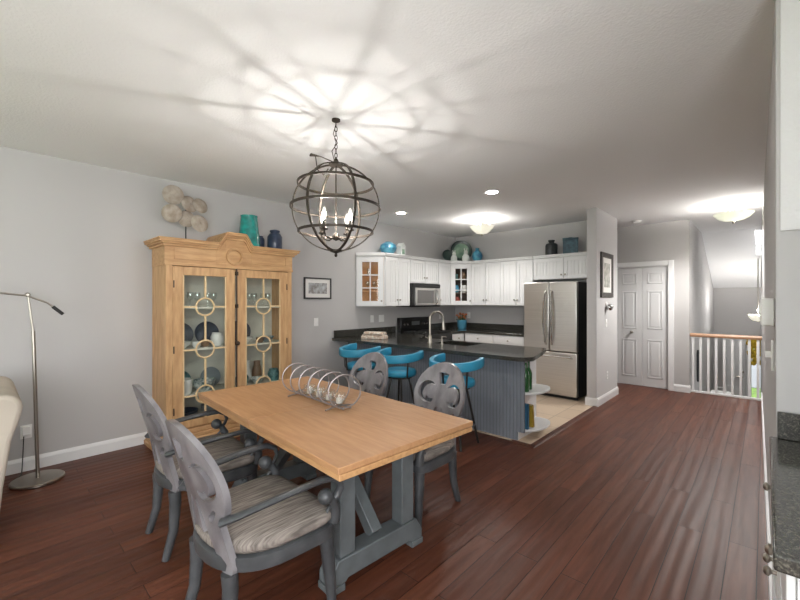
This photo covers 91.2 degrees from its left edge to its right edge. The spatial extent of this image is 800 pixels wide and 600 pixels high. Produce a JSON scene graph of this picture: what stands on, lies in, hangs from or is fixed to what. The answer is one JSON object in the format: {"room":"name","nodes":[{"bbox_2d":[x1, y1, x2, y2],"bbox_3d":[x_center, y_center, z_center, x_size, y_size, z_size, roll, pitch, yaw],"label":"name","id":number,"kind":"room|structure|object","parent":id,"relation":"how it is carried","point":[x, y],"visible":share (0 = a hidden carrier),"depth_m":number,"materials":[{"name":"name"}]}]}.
{"room":"dining room","nodes":[
{"label":"dining room","id":0,"kind":"room"},
{"bbox_2d":[0,146,454,460],"bbox_3d":[-2.026,0.090,4.721,0.120,2.740,11.350,0,0,43],"label":"wall","id":1,"kind":"structure","parent":0,"point":[73,234],"depth_m":3.76,"materials":[{"name":"grey paint"}]},
{"bbox_2d":[20,424,31,438],"bbox_3d":[-3.205,1.125,3.360,0.009,0.115,0.072,0,0,43],"label":"wall outlet","id":2,"kind":"object","parent":1,"relation":"attached to","point":[30,425],"visible":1,"depth_m":3.36,"materials":[{"name":"white plastic"}]},
{"bbox_2d":[22,426,29,435],"bbox_3d":[-3.190,1.111,3.346,0.030,0.073,0.050,0,0,43],"label":"plug adapter","id":3,"kind":"object","parent":2,"relation":"attached to","point":[26,429],"visible":1,"depth_m":3.34,"materials":[{"name":"white plastic"}]},
{"bbox_2d":[5,432,146,475],"bbox_3d":[-3.288,1.403,3.266,0.016,0.115,7.300,0,0,43],"label":"baseboard","id":4,"kind":"structure","parent":1,"relation":"attached to","point":[74,453],"depth_m":3.59,"materials":[{"name":"white paint"}]},
{"bbox_2d":[304,277,330,298],"bbox_3d":[-1.161,-0.172,5.545,0.022,0.300,0.460,0,0,43],"label":"framed picture","id":5,"kind":"object","parent":1,"relation":"attached to","point":[314,288],"visible":1,"depth_m":5.54,"materials":[{"name":"black"}]},
{"bbox_2d":[309,283,326,293],"bbox_3d":[-1.161,-0.172,5.545,0.002,0.150,0.310,0,0,43],"label":"print","id":6,"kind":"object","parent":5,"relation":"attached to","point":[314,288],"depth_m":5.55},
{"bbox_2d":[334,326,395,337],"bbox_3d":[-0.523,0.492,6.228,0.020,0.105,1.302,0,0,43],"label":"backsplash","id":7,"kind":"structure","parent":1,"relation":"attached to","point":[350,332],"depth_m":6.10,"materials":[{"name":"black stone"}]},
{"bbox_2d":[356,252,384,305],"bbox_3d":[-0.457,-0.325,6.148,0.441,0.830,0.271,0,0,2],"label":"upper cabinet","id":8,"kind":"object","parent":1,"relation":"attached to","point":[370,266],"visible":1,"depth_m":6.05,"materials":[{"name":"white paint"}]},
{"bbox_2d":[385,253,410,305],"bbox_3d":[-0.142,-0.325,6.370,0.374,0.830,0.578,0,0,43],"label":"upper cabinet","id":9,"kind":"object","parent":1,"relation":"attached to","point":[397,266],"visible":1,"depth_m":6.25,"materials":[{"name":"white paint"}]},
{"bbox_2d":[380,241,396,252],"bbox_3d":[-0.190,-0.843,6.326,0.280,0.205,0.280,0,0,43],"label":"vase","id":10,"kind":"object","parent":9,"relation":"on","point":[387,247],"visible":0.85,"depth_m":6.22,"materials":[{"name":"blue ceramic"}]},
{"bbox_2d":[396,243,405,254],"bbox_3d":[0.015,-0.849,6.531,0.124,0.218,0.127,0,0,43],"label":"lantern","id":11,"kind":"object","parent":9,"relation":"on","point":[400,249],"visible":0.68,"depth_m":6.49,"materials":[{"name":"white ceramic"}]},
{"bbox_2d":[410,256,438,283],"bbox_3d":[0.319,-0.515,6.866,0.374,0.450,0.763,0,0,43],"label":"upper cabinet","id":12,"kind":"object","parent":1,"relation":"attached to","point":[423,270],"visible":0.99,"depth_m":6.73,"materials":[{"name":"white paint"}]},
{"bbox_2d":[396,283,440,306],"bbox_3d":[0.352,-0.089,6.836,0.449,0.395,0.755,0,0,43],"label":"microwave","id":13,"kind":"object","parent":12,"relation":"attached to","point":[421,295],"visible":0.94,"depth_m":6.67,"materials":[{"name":"silver metal"}]},
{"bbox_2d":[438,259,451,304],"bbox_3d":[0.710,-0.325,7.285,0.374,0.830,0.368,0,0,43],"label":"upper cabinet","id":14,"kind":"object","parent":1,"relation":"attached to","point":[444,266],"visible":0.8,"depth_m":7.19,"materials":[{"name":"white paint"}]},
{"bbox_2d":[450,261,471,304],"bbox_3d":[1.137,-0.325,7.558,0.627,0.830,0.652,0,0,43],"label":"upper cabinet","id":15,"kind":"object","parent":1,"relation":"attached to","point":[457,267],"visible":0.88,"depth_m":7.34,"materials":[{"name":"white paint"}]},
{"bbox_2d":[443,250,451,260],"bbox_3d":[0.912,-0.863,7.476,0.220,0.217,0.072,0,0,-17],"label":"platter","id":16,"kind":"object","parent":15,"relation":"on","point":[447,254],"visible":0.89,"depth_m":7.48,"materials":[{"name":"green ceramic"}]},
{"bbox_2d":[450,240,471,260],"bbox_3d":[1.186,-0.962,7.582,0.420,0.413,0.108,0,0,1],"label":"platter","id":17,"kind":"object","parent":15,"relation":"on","point":[458,247],"visible":0.73,"depth_m":7.60,"materials":[{"name":"green ceramic"}]},
{"bbox_2d":[462,248,469,260],"bbox_3d":[1.243,-0.864,7.410,0.143,0.249,0.101,0,0,1],"label":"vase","id":18,"kind":"object","parent":15,"relation":"on","point":[465,257],"visible":0.95,"depth_m":7.37,"materials":[{"name":"white ceramic"}]},
{"bbox_2d":[0,383,768,599],"bbox_3d":[0.011,1.520,2.859,5.600,0.120,11.400,0,0,43],"label":"floor","id":19,"kind":"structure","parent":0,"point":[654,493],"depth_m":2.57,"materials":[{"name":"brown wood"}]},
{"bbox_2d":[0,376,22,508],"bbox_3d":[-3.426,1.011,1.839,0.960,0.899,2.342,0,0,43],"label":"sofa","id":20,"kind":"object","parent":19,"relation":"on","point":[11,406],"visible":1,"depth_m":2.33,"materials":[{"name":"beige fabric"}]},
{"bbox_2d":[0,292,64,490],"bbox_3d":[-3.168,0.697,3.034,0.499,1.525,0.863,0,0,43],"label":"floor lamp","id":21,"kind":"object","parent":19,"relation":"on","point":[37,479],"depth_m":3.15,"materials":[{"name":"silver metal"}]},
{"bbox_2d":[132,384,264,561],"bbox_3d":[-1.301,0.976,2.480,0.635,0.981,0.650,0,0,45],"label":"dining chair","id":22,"kind":"object","parent":19,"relation":"on","point":[167,474],"visible":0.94,"depth_m":2.31,"materials":[{"name":"grey wood"}]},
{"bbox_2d":[143,232,299,449],"bbox_3d":[-1.906,0.369,4.364,0.507,2.181,1.516,0,0,43],"label":"china hutch","id":23,"kind":"object","parent":19,"relation":"on","point":[223,279],"visible":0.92,"depth_m":4.22,"materials":[{"name":"brown wood"}]},
{"bbox_2d":[161,185,207,238],"bbox_3d":[-2.222,-0.882,4.055,0.121,0.562,0.446,0,0,43],"label":"disc sculpture","id":24,"kind":"object","parent":23,"relation":"on","point":[173,195],"visible":0.91,"depth_m":4.02,"materials":[{"name":"beige"}]},
{"bbox_2d":[184,378,192,394],"bbox_3d":[-2.212,0.881,4.008,0.170,0.155,0.167,0,0,43],"label":"planter","id":25,"kind":"object","parent":23,"relation":"on","point":[188,382],"visible":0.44,"depth_m":3.97,"materials":[{"name":"white ceramic"}]},
{"bbox_2d":[184,323,193,340],"bbox_3d":[-2.330,0.361,4.159,0.059,0.256,0.260,0,0,43],"label":"plate","id":26,"kind":"object","parent":23,"relation":"on","point":[188,332],"visible":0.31,"depth_m":4.22,"materials":[{"name":"ceramic"}]},
{"bbox_2d":[184,407,197,415],"bbox_3d":[-2.228,1.194,4.050,0.260,0.120,0.256,0,0,43],"label":"serving bowl","id":27,"kind":"object","parent":23,"relation":"on","point":[187,410],"visible":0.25,"depth_m":4.15,"materials":[{"name":"ceramic"}]},
{"bbox_2d":[193,377,214,391],"bbox_3d":[-2.098,0.901,4.189,0.230,0.115,0.226,0,0,43],"label":"serving bowl","id":28,"kind":"object","parent":23,"relation":"on","point":[198,382],"visible":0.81,"depth_m":4.13,"materials":[{"name":"white ceramic"}]},
{"bbox_2d":[195,321,218,343],"bbox_3d":[-2.145,0.361,4.358,0.059,0.256,0.260,0,0,43],"label":"plate","id":29,"kind":"object","parent":23,"relation":"on","point":[211,327],"visible":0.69,"depth_m":4.36,"materials":[{"name":"ceramic"}]},
{"bbox_2d":[201,404,214,415],"bbox_3d":[-2.035,1.184,4.242,0.220,0.140,0.217,0,0,43],"label":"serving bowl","id":30,"kind":"object","parent":23,"relation":"on","point":[202,405],"visible":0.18,"depth_m":4.15,"materials":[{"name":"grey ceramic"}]},
{"bbox_2d":[200,367,220,385],"bbox_3d":[-2.119,0.852,4.389,0.049,0.213,0.217,0,0,43],"label":"plate","id":31,"kind":"object","parent":23,"relation":"on","point":[213,372],"visible":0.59,"depth_m":4.42,"materials":[{"name":"grey ceramic"}]},
{"bbox_2d":[210,332,223,345],"bbox_3d":[-1.993,0.419,4.272,0.140,0.140,0.138,0,0,43],"label":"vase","id":32,"kind":"object","parent":23,"relation":"on","point":[217,338],"visible":0.92,"depth_m":4.22,"materials":[{"name":"white ceramic"}]},
{"bbox_2d":[184,306,278,308],"bbox_3d":[-1.947,0.075,4.402,0.360,0.020,1.300,0,0,43],"label":"shelf","id":33,"kind":"object","parent":23,"relation":"attached to","point":[198,307],"depth_m":4.42,"materials":[{"name":"beige paint"}]},
{"bbox_2d":[184,339,278,349],"bbox_3d":[-1.947,0.500,4.402,0.360,0.020,1.300,0,0,43],"label":"shelf","id":34,"kind":"object","parent":23,"relation":"attached to","point":[253,341],"depth_m":4.29,"materials":[{"name":"beige paint"}]},
{"bbox_2d":[184,377,278,398],"bbox_3d":[-1.947,0.970,4.402,0.360,0.020,1.300,0,0,43],"label":"shelf","id":35,"kind":"object","parent":23,"relation":"attached to","point":[221,384],"depth_m":4.43,"materials":[{"name":"beige paint"}]},
{"bbox_2d":[235,321,250,340],"bbox_3d":[-1.890,0.361,4.632,0.059,0.256,0.260,0,0,43],"label":"plate","id":36,"kind":"object","parent":23,"relation":"on","point":[248,326],"visible":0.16,"depth_m":4.70,"materials":[{"name":"ceramic"}]},
{"bbox_2d":[247,360,251,381],"bbox_3d":[-1.827,0.834,4.641,0.136,0.250,0.134,0,0,43],"label":"pitcher","id":37,"kind":"object","parent":23,"relation":"on","point":[249,373],"visible":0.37,"depth_m":4.62,"materials":[{"name":"white ceramic"}]},
{"bbox_2d":[239,214,260,246],"bbox_3d":[-1.755,-0.791,4.558,0.256,0.380,0.256,0,0,43],"label":"vase","id":38,"kind":"object","parent":23,"relation":"on","point":[248,223],"visible":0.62,"depth_m":4.47,"materials":[{"name":"teal glass"}]},
{"bbox_2d":[252,360,261,376],"bbox_3d":[-1.732,0.844,4.744,0.116,0.230,0.114,0,0,43],"label":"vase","id":39,"kind":"object","parent":23,"relation":"on","point":[256,371],"visible":0.74,"depth_m":4.71,"materials":[{"name":"brown ceramic"}]},
{"bbox_2d":[250,376,264,382],"bbox_3d":[-1.662,0.926,4.570,0.170,0.065,0.167,0,0,43],"label":"bowl","id":40,"kind":"object","parent":23,"relation":"on","point":[254,378],"visible":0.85,"depth_m":4.54,"materials":[{"name":"white ceramic"}]},
{"bbox_2d":[268,368,278,380],"bbox_3d":[-1.524,0.889,4.731,0.140,0.140,0.138,0,0,43],"label":"vase","id":41,"kind":"object","parent":23,"relation":"on","point":[273,373],"visible":0.94,"depth_m":4.68,"materials":[{"name":"teal ceramic"}]},
{"bbox_2d":[267,229,281,248],"bbox_3d":[-1.521,-0.731,4.764,0.174,0.260,0.171,0,0,43],"label":"jar","id":42,"kind":"object","parent":23,"relation":"on","point":[274,239],"visible":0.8,"depth_m":4.70,"materials":[{"name":"blue ceramic"}]},
{"bbox_2d":[165,419,343,599],"bbox_3d":[-0.702,0.976,1.807,0.635,0.981,0.650,0,0,43],"label":"dining chair","id":43,"kind":"object","parent":19,"relation":"on","point":[264,522],"visible":1,"depth_m":1.65,"materials":[{"name":"grey wood"}]},
{"bbox_2d":[198,376,472,594],"bbox_3d":[-0.553,1.079,2.619,0.936,0.762,1.850,0,0,-44],"label":"dining table","id":44,"kind":"object","parent":19,"relation":"on","point":[377,431],"visible":0.81,"depth_m":2.22,"materials":[{"name":"brown wood"}]},
{"bbox_2d":[282,363,360,410],"bbox_3d":[-0.564,0.583,2.725,0.211,0.229,0.700,0,0,-43],"label":"candle holder","id":45,"kind":"object","parent":44,"relation":"on","point":[300,392],"visible":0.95,"depth_m":2.66,"materials":[{"name":"grey metal"}]},
{"bbox_2d":[339,343,380,384],"bbox_3d":[-0.531,1.015,4.981,0.473,0.894,0.566,0,0,-44],"label":"bar stool","id":46,"kind":"object","parent":19,"relation":"on","point":[349,350],"visible":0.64,"depth_m":4.84,"materials":[{"name":"blue leather"}]},
{"bbox_2d":[349,352,387,465],"bbox_3d":[-0.437,0.976,3.449,0.635,0.981,0.650,0,0,43],"label":"dining chair","id":47,"kind":"object","parent":19,"relation":"on","point":[371,378],"visible":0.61,"depth_m":3.63,"materials":[{"name":"grey wood"}]},
{"bbox_2d":[377,347,423,403],"bbox_3d":[-0.029,1.015,4.513,0.566,0.894,0.473,0,0,39],"label":"bar stool","id":48,"kind":"object","parent":19,"relation":"on","point":[400,373],"visible":0.57,"depth_m":4.40,"materials":[{"name":"blue metal"}]},
{"bbox_2d":[364,362,465,527],"bbox_3d":[0.145,0.976,2.852,0.650,0.981,0.635,0,0,-44],"label":"dining chair","id":49,"kind":"object","parent":19,"relation":"on","point":[427,460],"visible":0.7,"depth_m":2.83,"materials":[{"name":"grey wood"}]},
{"bbox_2d":[429,353,484,451],"bbox_3d":[0.547,1.015,3.977,0.566,0.894,0.473,0,0,43],"label":"bar stool","id":50,"kind":"object","parent":19,"relation":"on","point":[477,364],"visible":0.48,"depth_m":3.87,"materials":[{"name":"blue leather"}]},
{"bbox_2d":[510,406,597,448],"bbox_3d":[1.923,1.453,4.696,0.255,0.014,2.045,0,0,43],"label":"trim","id":51,"kind":"structure","parent":19,"relation":"on","point":[551,434],"depth_m":4.32,"materials":[{"name":"brown wood"}]},
{"bbox_2d":[690,333,761,400],"bbox_3d":[4.962,0.990,5.996,0.847,0.940,0.078,0,0,43],"label":"stair railing","id":52,"kind":"object","parent":19,"relation":"on","point":[700,335],"visible":0.92,"depth_m":5.98,"materials":[{"name":"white wood"}]},
{"bbox_2d":[762,482,799,599],"bbox_3d":[1.411,1.023,0.985,0.778,0.872,0.985,0,0,43],"label":"base cabinet","id":53,"kind":"object","parent":19,"relation":"on","point":[784,586],"visible":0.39,"depth_m":1.05,"materials":[{"name":"white paint"}]},
{"bbox_2d":[769,436,799,578],"bbox_3d":[1.421,0.566,0.965,0.739,0.040,1.004,0,0,43],"label":"countertop","id":54,"kind":"structure","parent":53,"relation":"on","point":[784,454],"depth_m":1.05,"materials":[{"name":"stone"}]},
{"bbox_2d":[0,0,774,237],"bbox_3d":[0.522,-1.330,3.408,5.600,0.100,12.900,0,0,43],"label":"ceiling","id":55,"kind":"structure","parent":0,"point":[648,111],"depth_m":2.48,"materials":[{"name":"white paint"}]},
{"bbox_2d":[289,117,380,256],"bbox_3d":[-0.453,-0.792,2.772,0.633,0.975,0.633,0,0,32],"label":"chandelier","id":56,"kind":"object","parent":55,"relation":"hanging from","point":[335,164],"visible":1,"depth_m":2.75,"materials":[{"name":"brown metal"}]},
{"bbox_2d":[470,218,493,235],"bbox_3d":[1.280,-1.143,6.156,0.285,0.275,0.278,0,0,-31],"label":"ceiling light","id":57,"kind":"object","parent":55,"relation":"attached to","point":[481,229],"visible":1,"depth_m":6.09,"materials":[{"name":"white glass"}]},
{"bbox_2d":[483,190,500,194],"bbox_3d":[1.085,-1.276,4.624,0.200,0.008,0.200,0,0,43],"label":"recessed light","id":58,"kind":"object","parent":55,"relation":"in","point":[489,192],"visible":1,"depth_m":4.62,"materials":[{"name":"white plastic"}]},
{"bbox_2d":[713,202,754,223],"bbox_3d":[4.411,-1.147,5.184,0.420,0.265,0.420,0,0,43],"label":"ceiling light","id":59,"kind":"object","parent":55,"relation":"attached to","point":[737,215],"visible":1,"depth_m":5.10,"materials":[{"name":"white glass"}]},
{"bbox_2d":[455,221,586,340],"bbox_3d":[2.219,0.090,7.123,2.820,2.740,0.170,0,0,43],"label":"wall","id":60,"kind":"structure","parent":0,"point":[529,241],"depth_m":7.15,"materials":[{"name":"grey paint"}]},
{"bbox_2d":[431,322,523,330],"bbox_3d":[1.440,0.492,7.043,1.782,0.105,1.002,0,0,43],"label":"backsplash","id":61,"kind":"structure","parent":60,"relation":"attached to","point":[449,324],"depth_m":7.48,"materials":[{"name":"black stone"}]},
{"bbox_2d":[471,259,500,305],"bbox_3d":[1.662,-0.325,7.259,0.593,0.830,0.374,0,0,43],"label":"upper cabinet","id":62,"kind":"object","parent":60,"relation":"attached to","point":[486,274],"visible":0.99,"depth_m":7.13,"materials":[{"name":"white paint"}]},
{"bbox_2d":[472,248,482,260],"bbox_3d":[1.468,-0.865,7.446,0.200,0.250,0.200,0,0,43],"label":"vase","id":63,"kind":"object","parent":62,"relation":"on","point":[477,255],"visible":0.9,"depth_m":7.38,"materials":[{"name":"blue ceramic"}]},
{"bbox_2d":[500,256,540,305],"bbox_3d":[2.101,-0.325,6.850,0.598,0.830,0.374,0,0,43],"label":"upper cabinet","id":64,"kind":"object","parent":60,"relation":"attached to","point":[516,271],"visible":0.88,"depth_m":6.75,"materials":[{"name":"white paint"}]},
{"bbox_2d":[533,252,586,280],"bbox_3d":[2.689,-0.540,6.303,0.993,0.400,0.374,0,0,43],"label":"upper cabinet","id":65,"kind":"object","parent":60,"relation":"attached to","point":[566,266],"visible":0.82,"depth_m":6.22,"materials":[{"name":"white paint"}]},
{"bbox_2d":[545,240,557,254],"bbox_3d":[2.500,-0.871,6.471,0.190,0.262,0.190,0,0,43],"label":"jar","id":66,"kind":"object","parent":65,"relation":"on","point":[551,247],"visible":0.8,"depth_m":6.40,"materials":[{"name":"grey ceramic"}]},
{"bbox_2d":[562,237,578,253],"bbox_3d":[2.727,-0.874,6.274,0.234,0.268,0.234,0,0,23],"label":"box","id":67,"kind":"object","parent":65,"relation":"on","point":[570,244],"visible":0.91,"depth_m":6.17,"materials":[{"name":"teal metal"}]},
{"bbox_2d":[472,394,591,443],"bbox_3d":[1.223,1.457,5.980,2.920,0.006,2.860,0,0,43],"label":"floor tile","id":68,"kind":"structure","parent":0,"point":[558,411],"depth_m":5.13,"materials":[{"name":"beige tile"}]},
{"bbox_2d":[397,316,451,339],"bbox_3d":[0.459,0.874,6.736,0.701,1.158,0.755,0,0,43],"label":"range","id":69,"kind":"object","parent":68,"relation":"on","point":[412,325],"visible":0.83,"depth_m":6.75,"materials":[{"name":"black metal"}]},
{"bbox_2d":[348,342,549,439],"bbox_3d":[0.480,1.024,5.166,2.938,0.871,0.585,0,0,43],"label":"base cabinet","id":70,"kind":"object","parent":68,"relation":"on","point":[498,396],"visible":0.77,"depth_m":4.31,"materials":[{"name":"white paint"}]},
{"bbox_2d":[332,332,545,361],"bbox_3d":[0.557,0.566,5.203,2.997,0.040,1.335,0,0,43],"label":"countertop","id":71,"kind":"structure","parent":70,"relation":"on","point":[395,340],"depth_m":4.65,"materials":[{"name":"black stone"}]},
{"bbox_2d":[361,331,387,339],"bbox_3d":[-0.362,0.494,5.598,0.340,0.101,0.188,0,0,25],"label":"folded towel","id":72,"kind":"object","parent":71,"relation":"on","point":[367,334],"visible":1,"depth_m":5.53,"materials":[{"name":"beige fabric"}]},
{"bbox_2d":[425,311,444,342],"bbox_3d":[0.458,0.339,5.045,0.264,0.413,0.092,0,0,-9],"label":"faucet","id":73,"kind":"object","parent":71,"relation":"on","point":[429,337],"visible":0.98,"depth_m":5.01,"materials":[{"name":"silver metal"}]},
{"bbox_2d":[525,403,528,429],"bbox_3d":[1.289,1.209,4.122,0.130,0.260,0.035,0,0,43],"label":"book","id":74,"kind":"object","parent":70,"relation":"on","point":[526,404],"visible":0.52,"depth_m":4.08,"materials":[{"name":"blue paper"}]},
{"bbox_2d":[525,362,528,391],"bbox_3d":[1.328,0.806,4.141,0.072,0.305,0.071,0,0,43],"label":"wine bottle","id":75,"kind":"object","parent":70,"relation":"on","point":[526,370],"visible":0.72,"depth_m":4.11,"materials":[{"name":"green glass"}]},
{"bbox_2d":[518,360,535,439],"bbox_3d":[1.421,1.021,4.303,0.134,0.864,0.564,0,0,43],"label":"shelf","id":76,"kind":"object","parent":70,"relation":"attached to","point":[523,397],"depth_m":4.06,"materials":[{"name":"white paint"}]},
{"bbox_2d":[527,362,531,389],"bbox_3d":[1.395,0.806,4.249,0.072,0.305,0.071,0,0,43],"label":"wine bottle","id":77,"kind":"object","parent":70,"relation":"on","point":[528,363],"visible":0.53,"depth_m":4.22,"materials":[{"name":"green glass"}]},
{"bbox_2d":[529,404,534,427],"bbox_3d":[1.357,1.219,4.172,0.130,0.237,0.059,0,0,43],"label":"book","id":78,"kind":"object","parent":70,"relation":"on","point":[531,407],"visible":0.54,"depth_m":4.13,"materials":[{"name":"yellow paper"}]},
{"bbox_2d":[525,384,549,394],"bbox_3d":[1.476,0.970,4.255,0.240,0.020,0.540,0,0,43],"label":"shelf","id":79,"kind":"object","parent":70,"relation":"attached to","point":[537,389],"depth_m":4.23,"materials":[{"name":"white paint"}]},
{"bbox_2d":[525,417,549,431],"bbox_3d":[1.476,1.350,4.255,0.240,0.020,0.540,0,0,43],"label":"shelf","id":80,"kind":"object","parent":70,"relation":"attached to","point":[540,423],"depth_m":4.24,"materials":[{"name":"white paint"}]},
{"bbox_2d":[452,333,463,340],"bbox_3d":[0.823,1.020,7.200,0.651,0.866,0.398,0,0,43],"label":"base cabinet","id":81,"kind":"object","parent":68,"relation":"on","point":[459,336],"visible":0.12,"depth_m":7.01,"materials":[{"name":"white paint"}]},
{"bbox_2d":[465,333,523,345],"bbox_3d":[1.793,1.020,6.945,1.148,0.866,0.651,0,0,43],"label":"base cabinet","id":82,"kind":"object","parent":68,"relation":"on","point":[470,337],"visible":0.1,"depth_m":6.70,"materials":[{"name":"white paint"}]},
{"bbox_2d":[431,327,523,336],"bbox_3d":[1.439,0.566,7.039,1.787,0.040,1.009,0,0,43],"label":"countertop","id":83,"kind":"structure","parent":82,"relation":"on","point":[454,330],"depth_m":6.94,"materials":[{"name":"black stone"}]},
{"bbox_2d":[456,313,466,328],"bbox_3d":[1.210,0.389,7.666,0.214,0.314,0.228,0,0,43],"label":"flower pot","id":84,"kind":"object","parent":83,"relation":"on","point":[461,324],"visible":1,"depth_m":7.61,"materials":[{"name":"blue ceramic"}]},
{"bbox_2d":[524,281,586,400],"bbox_3d":[2.477,0.587,6.160,0.810,1.733,0.837,0,0,43],"label":"refrigerator","id":85,"kind":"object","parent":68,"relation":"on","point":[555,313],"visible":0.74,"depth_m":5.84,"materials":[{"name":"grey metal"}]},
{"bbox_2d":[587,207,616,398],"bbox_3d":[3.002,0.090,5.799,0.130,2.740,1.040,0,0,43],"label":"wall partition","id":86,"kind":"structure","parent":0,"point":[601,226],"depth_m":5.47,"materials":[{"name":"grey paint"}]},
{"bbox_2d":[585,386,618,406],"bbox_3d":[2.997,1.403,5.793,0.162,0.115,1.056,0,0,43],"label":"baseboard","id":87,"kind":"structure","parent":86,"relation":"attached to","point":[599,401],"depth_m":5.52,"materials":[{"name":"white paint"}]},
{"bbox_2d":[600,251,613,297],"bbox_3d":[3.007,-0.365,5.692,0.022,0.640,0.580,0,0,43],"label":"framed picture","id":88,"kind":"object","parent":86,"relation":"attached to","point":[606,260],"visible":1,"depth_m":5.67,"materials":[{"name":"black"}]},
{"bbox_2d":[604,263,609,287],"bbox_3d":[3.007,-0.365,5.692,0.002,0.350,0.290,0,0,43],"label":"print","id":89,"kind":"object","parent":88,"relation":"attached to","point":[606,265],"depth_m":5.69},
{"bbox_2d":[617,220,689,385],"bbox_3d":[3.227,0.090,7.516,3.760,2.740,0.100,0,0,43],"label":"wall","id":90,"kind":"structure","parent":0,"point":[665,240],"depth_m":6.32,"materials":[{"name":"grey paint"}]},
{"bbox_2d":[618,266,667,388],"bbox_3d":[4.097,0.444,6.645,0.744,2.008,0.090,0,0,43],"label":"door","id":91,"kind":"structure","parent":90,"relation":"in","point":[642,292],"depth_m":6.65,"materials":[{"name":"white paint"}]},
{"bbox_2d":[617,260,673,390],"bbox_3d":[4.104,0.403,6.653,0.910,2.115,0.068,0,0,43],"label":"trim","id":92,"kind":"structure","parent":90,"relation":"attached to","point":[670,263],"depth_m":6.36,"materials":[{"name":"white paint"}]},
{"bbox_2d":[674,384,690,392],"bbox_3d":[4.532,1.403,6.290,0.211,0.115,0.116,0,0,43],"label":"baseboard","id":93,"kind":"structure","parent":90,"relation":"attached to","point":[677,387],"depth_m":6.24,"materials":[{"name":"white paint"}]},
{"bbox_2d":[690,221,713,390],"bbox_3d":[5.992,0.840,7.777,0.132,4.240,4.050,0,0,43],"label":"wall","id":94,"kind":"structure","parent":0,"point":[701,285],"depth_m":7.31,"materials":[{"name":"grey paint"}]},
{"bbox_2d":[702,227,760,287],"bbox_3d":[6.928,-0.845,7.896,1.140,1.110,2.400,0,0,43],"label":"ceiling","id":95,"kind":"structure","parent":0,"point":[731,258],"depth_m":7.89,"materials":[{"name":"white paint"}]},
{"bbox_2d":[748,258,759,320],"bbox_3d":[7.014,-0.208,7.679,0.300,1.236,0.300,0,0,43],"label":"pendant light","id":96,"kind":"object","parent":95,"relation":"hanging from","point":[753,317],"visible":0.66,"depth_m":7.67,"materials":[{"name":"silver metal"}]},
{"bbox_2d":[754,229,760,255],"bbox_3d":[6.749,-1.112,7.161,0.400,0.476,0.936,0,0,43],"label":"window","id":97,"kind":"structure","parent":95,"relation":"attached to","point":[757,242],"depth_m":7.32,"materials":[{"name":"white paint"}]},
{"bbox_2d":[714,287,760,390],"bbox_3d":[7.780,1.210,8.811,1.140,3.300,0.100,0,0,43],"label":"wall","id":98,"kind":"structure","parent":0,"point":[732,306],"depth_m":8.93,"materials":[{"name":"grey paint"}]},
{"bbox_2d":[726,338,745,395],"bbox_3d":[7.473,1.840,8.759,0.380,1.960,0.114,0,0,43],"label":"door","id":99,"kind":"structure","parent":98,"relation":"in","point":[728,341],"depth_m":8.75,"materials":[{"name":"white paint"}]},
{"bbox_2d":[746,339,760,396],"bbox_3d":[7.950,1.830,8.611,0.520,2.060,0.120,0,0,43],"label":"door","id":100,"kind":"structure","parent":98,"relation":"in","point":[746,339],"depth_m":8.73,"materials":[{"name":"white paint"}]},
{"bbox_2d":[746,340,760,365],"bbox_3d":[7.809,1.131,8.641,0.272,0.624,0.062,0,0,43],"label":"wreath","id":101,"kind":"object","parent":100,"relation":"hanging from","point":[753,342],"visible":0.54,"depth_m":8.63,"materials":[{"name":"yellow plant"}]},
{"bbox_2d":[761,0,775,543],"bbox_3d":[4.826,0.840,5.125,0.120,4.240,9.522,0,0,42],"label":"wall","id":102,"kind":"structure","parent":0,"point":[768,228],"depth_m":2.42,"materials":[{"name":"grey paint"}]},
{"bbox_2d":[761,392,771,599],"bbox_3d":[3.430,1.403,3.692,0.014,0.115,5.520,0,0,42],"label":"baseboard","id":103,"kind":"structure","parent":102,"relation":"attached to","point":[768,536],"depth_m":2.61,"materials":[{"name":"white paint"}]},
{"bbox_2d":[759,298,774,325],"bbox_3d":[1.653,0.050,1.767,0.048,0.120,0.180,0,0,42],"label":"thermostat","id":104,"kind":"object","parent":102,"relation":"attached to","point":[766,305],"visible":1,"depth_m":1.70,"materials":[{"name":"white plastic"}]},
{"bbox_2d":[765,340,773,370],"bbox_3d":[1.727,0.255,1.835,0.030,0.140,0.080,0,0,42],"label":"light switch","id":105,"kind":"object","parent":102,"relation":"attached to","point":[769,354],"visible":1,"depth_m":1.80,"materials":[{"name":"white plastic"}]},
{"bbox_2d":[776,0,799,436],"bbox_3d":[1.842,0.090,1.323,0.827,2.740,0.112,0,0,43],"label":"wall","id":106,"kind":"structure","parent":0,"point":[787,242],"depth_m":1.55,"materials":[{"name":"grey paint"}]},
{"bbox_2d":[777,411,799,441],"bbox_3d":[1.758,0.492,1.312,0.714,0.105,0.016,0,0,43],"label":"backsplash","id":107,"kind":"structure","parent":106,"relation":"attached to","point":[788,424],"depth_m":1.53,"materials":[{"name":"stone"}]},
{"label":"outside","id":108,"kind":"structure","parent":0,"visible":0},
{"bbox_2d":[752,388,760,397],"bbox_3d":[17.249,3.030,19.465,20.000,0.100,28.000,0,0,43],"label":"lawn","id":109,"kind":"structure","parent":108,"point":[754,390],"depth_m":12.70,"materials":[{"name":"green plant"}]},
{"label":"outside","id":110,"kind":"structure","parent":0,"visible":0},
{"bbox_2d":[752,357,760,388],"bbox_3d":[16.568,2.970,18.733,20.000,0.019,14.000,0,0,43],"label":"driveway","id":111,"kind":"structure","parent":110,"point":[754,368],"depth_m":15.27,"materials":[{"name":"grey"}]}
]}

